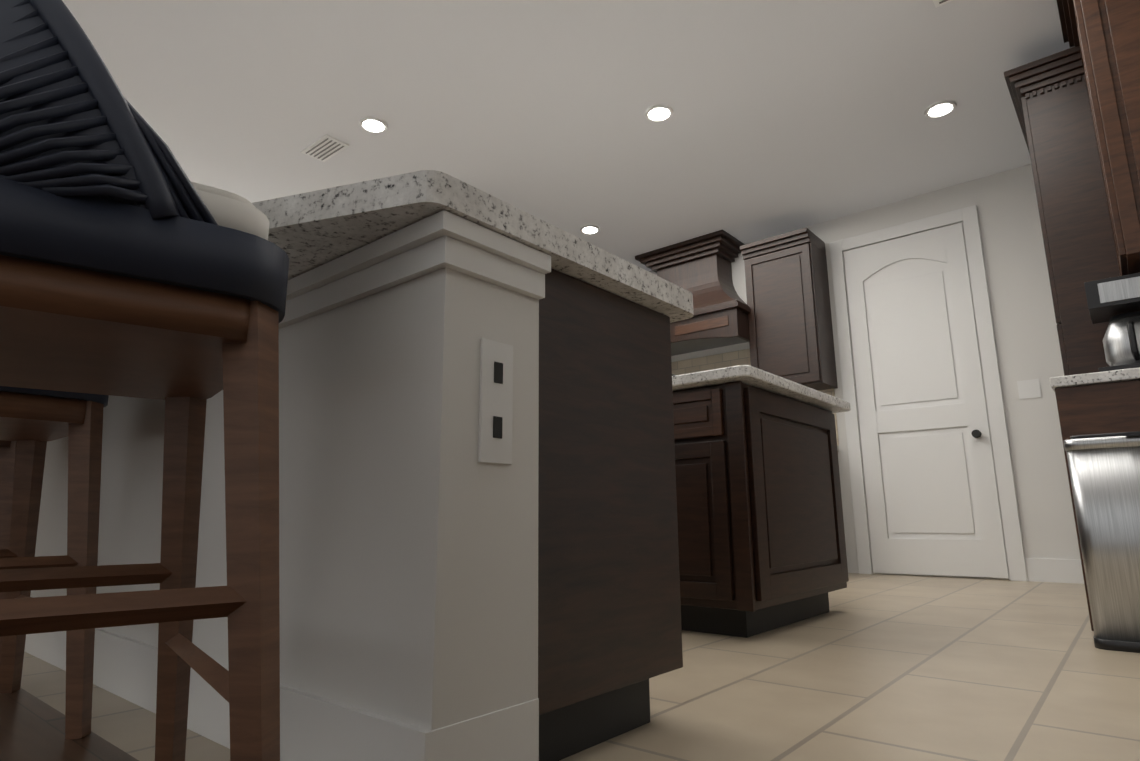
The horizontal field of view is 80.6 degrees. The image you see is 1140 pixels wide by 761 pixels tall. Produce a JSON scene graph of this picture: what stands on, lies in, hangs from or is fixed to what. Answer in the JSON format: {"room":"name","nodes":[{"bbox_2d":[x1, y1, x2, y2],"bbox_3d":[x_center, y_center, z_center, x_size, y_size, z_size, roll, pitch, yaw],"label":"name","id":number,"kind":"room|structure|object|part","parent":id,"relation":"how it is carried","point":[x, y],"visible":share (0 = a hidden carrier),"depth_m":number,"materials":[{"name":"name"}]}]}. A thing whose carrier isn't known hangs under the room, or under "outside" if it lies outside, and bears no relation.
{"room":"kitchen","nodes":[
{"label":"kitchen","id":0,"kind":"room"},
{"bbox_2d":[0,688,138,760],"bbox_3d":[-3.777,0.646,0.814,12.500,0.060,4.450,-10,-15,39],"label":"floor","id":1,"kind":"structure","parent":0,"point":[32,727],"depth_m":1.31,"materials":[{"name":"beige tile"}]},
{"bbox_2d":[0,440,16,666],"bbox_3d":[-1.841,0.238,1.871,0.615,1.138,0.492,-10,-15,39],"label":"bar stool","id":2,"kind":"object","parent":1,"relation":"on","point":[7,457],"visible":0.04,"depth_m":1.84,"materials":[{"name":"brown wood"}]},
{"bbox_2d":[0,386,108,739],"bbox_3d":[-1.320,0.147,1.442,0.602,1.138,0.476,-10,-15,39],"label":"bar stool","id":3,"kind":"object","parent":1,"relation":"on","point":[33,422],"visible":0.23,"depth_m":1.41,"materials":[{"name":"brown wood"}]},
{"bbox_2d":[0,0,288,760],"bbox_3d":[-0.651,0.023,0.853,0.476,1.138,0.602,8,-14,-37],"label":"bar stool","id":4,"kind":"object","parent":1,"relation":"on","point":[135,262],"visible":1,"depth_m":0.73,"materials":[{"name":"brown wood"}]},
{"bbox_2d":[62,0,1074,270],"bbox_3d":[-0.166,-1.617,4.369,10.850,0.260,4.870,-10,-15,39],"label":"ceiling","id":5,"kind":"structure","parent":0,"point":[792,116],"depth_m":3.80,"materials":[{"name":"white paint"}]},
{"bbox_2d":[301,134,348,161],"bbox_3d":[-1.566,-1.480,4.298,0.300,0.015,0.160,-10,-15,39],"label":"ceiling vent","id":6,"kind":"object","parent":5,"relation":"in","point":[325,147],"depth_m":4.29,"materials":[{"name":"white metal"}]},
{"bbox_2d":[359,116,387,132],"bbox_3d":[-1.182,-1.536,4.046,0.168,0.013,0.168,-7,-13,30],"label":"recessed light","id":7,"kind":"object","parent":5,"relation":"in","point":[371,124],"depth_m":4.03,"materials":[{"name":"white"}]},
{"bbox_2d":[580,225,599,233],"bbox_3d":[0.163,-1.242,5.539,0.168,0.013,0.168,-7,-13,30],"label":"recessed light","id":8,"kind":"object","parent":5,"relation":"in","point":[586,229],"depth_m":5.52,"materials":[{"name":"white"}]},
{"bbox_2d":[644,104,673,121],"bbox_3d":[0.523,-1.568,3.948,0.168,0.013,0.168,-7,-13,30],"label":"recessed light","id":9,"kind":"object","parent":5,"relation":"in","point":[653,113],"depth_m":3.93,"materials":[{"name":"white"}]},
{"bbox_2d":[924,100,956,117],"bbox_3d":[2.164,-1.583,3.930,0.168,0.013,0.168,-7,-13,30],"label":"recessed light","id":10,"kind":"object","parent":5,"relation":"in","point":[942,108],"depth_m":3.92,"materials":[{"name":"white"}]},
{"bbox_2d":[933,0,952,7],"bbox_3d":[1.736,-1.769,2.989,0.240,0.015,0.190,-10,-15,39],"label":"ceiling vent","id":11,"kind":"object","parent":5,"relation":"in","point":[937,3],"depth_m":3.10,"materials":[{"name":"white metal"}]},
{"bbox_2d":[20,573,1139,760],"bbox_3d":[-0.145,1.225,3.792,10.850,0.060,4.870,-10,-15,39],"label":"floor","id":12,"kind":"structure","parent":0,"point":[875,667],"depth_m":1.63,"materials":[{"name":"beige tile"}]},
{"bbox_2d":[24,230,691,760],"bbox_3d":[-1.023,0.411,2.105,2.780,0.878,0.715,-10,-15,39],"label":"kitchen island","id":13,"kind":"object","parent":12,"relation":"on","point":[478,534],"depth_m":1.16,"materials":[{"name":"wood"}]},
{"bbox_2d":[252,170,693,316],"bbox_3d":[-1.173,-0.039,2.145,2.990,0.085,1.040,-10,-15,39],"label":"island countertop","id":14,"kind":"structure","parent":13,"relation":"on","point":[324,234],"depth_m":1.10,"materials":[{"name":"white stone"}]},
{"bbox_2d":[672,365,850,637],"bbox_3d":[0.395,0.579,3.117,1.500,0.930,1.100,-10,-15,39],"label":"kitchen island","id":15,"kind":"object","parent":12,"relation":"on","point":[761,540],"visible":0.33,"depth_m":2.46,"materials":[{"name":"wood"}]},
{"bbox_2d":[1012,48,1139,375],"bbox_3d":[2.766,-0.275,3.243,0.636,2.620,0.690,-10,-15,39],"label":"tall cabinet","id":16,"kind":"object","parent":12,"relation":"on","point":[1077,108],"depth_m":3.22,"materials":[{"name":"brown wood"}]},
{"bbox_2d":[1052,380,1139,630],"bbox_3d":[2.229,0.448,2.437,0.636,0.890,0.347,-10,-15,39],"label":"base cabinet","id":17,"kind":"object","parent":12,"relation":"on","point":[1085,409],"depth_m":2.50,"materials":[{"name":"brown wood"}]},
{"bbox_2d":[1050,368,1139,387],"bbox_3d":[2.317,0.016,2.646,0.644,0.040,0.693,-10,-15,39],"label":"countertop","id":18,"kind":"structure","parent":17,"relation":"on","point":[1106,377],"depth_m":2.50,"materials":[{"name":"white stone"}]},
{"bbox_2d":[1084,273,1139,371],"bbox_3d":[2.291,-0.225,2.582,0.450,0.404,0.299,-10,-15,39],"label":"coffee maker","id":19,"kind":"object","parent":18,"relation":"on","point":[1114,302],"visible":0.85,"depth_m":2.60,"materials":[{"name":"black plastic"}]},
{"bbox_2d":[1064,431,1139,652],"bbox_3d":[1.905,0.499,2.119,0.478,0.668,0.364,-10,-15,39],"label":"trash can","id":20,"kind":"object","parent":12,"relation":"on","point":[1104,469],"visible":1,"depth_m":2.12,"materials":[{"name":"silver metal"}]},
{"bbox_2d":[649,164,1080,579],"bbox_3d":[2.780,-0.045,4.677,7.150,2.740,0.150,-10,-15,39],"label":"wall","id":21,"kind":"structure","parent":0,"point":[1022,310],"depth_m":4.49,"materials":[{"name":"white paint"}]},
{"bbox_2d":[635,231,746,310],"bbox_3d":[1.019,-0.788,5.864,1.160,0.574,0.545,-10,-15,39],"label":"range hood","id":22,"kind":"object","parent":21,"relation":"attached to","point":[702,267],"depth_m":5.78,"materials":[{"name":"brown wood"}]},
{"bbox_2d":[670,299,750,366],"bbox_3d":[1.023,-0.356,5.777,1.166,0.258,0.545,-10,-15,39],"label":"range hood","id":23,"kind":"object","parent":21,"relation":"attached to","point":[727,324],"depth_m":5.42,"materials":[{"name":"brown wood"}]},
{"bbox_2d":[743,227,837,390],"bbox_3d":[1.733,-0.512,5.331,0.550,1.190,0.345,-10,-15,39],"label":"upper cabinet","id":24,"kind":"object","parent":21,"relation":"attached to","point":[780,321],"depth_m":5.18,"materials":[{"name":"brown wood"}]},
{"bbox_2d":[829,205,1027,580],"bbox_3d":[2.454,0.078,4.772,1.020,2.541,0.090,-10,-15,39],"label":"pantry door","id":25,"kind":"structure","parent":21,"relation":"in","point":[931,494],"depth_m":4.76,"materials":[{"name":"white wood"}]},
{"bbox_3d":[2.710,0.355,4.484,0.056,0.056,0.069,-10,-15,39],"label":"pantry door knob","id":26,"kind":"part","parent":25,"relation":"part of","materials":[{"name":"black metal"}]},
{"bbox_2d":[1017,379,1041,398],"bbox_3d":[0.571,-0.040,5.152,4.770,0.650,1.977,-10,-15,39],"label":"switch plates","id":27,"kind":"object","parent":21,"relation":"attached to","point":[1028,389],"visible":0.33,"depth_m":4.37,"materials":[{"name":"white plastic"}]},
{"bbox_2d":[1025,558,1083,583],"bbox_3d":[3.279,1.122,3.909,1.070,0.140,0.016,-10,-15,39],"label":"baseboard","id":28,"kind":"structure","parent":21,"relation":"attached to","point":[1055,570],"depth_m":4.13,"materials":[{"name":"white wood"}]},
{"bbox_2d":[1068,0,1139,276],"bbox_3d":[2.311,-1.132,2.668,0.375,1.362,0.348,-10,-15,39],"label":"upper cabinet","id":29,"kind":"object","parent":0,"relation":"attached to","point":[1107,32],"depth_m":2.61,"materials":[{"name":"brown wood"}]}
]}

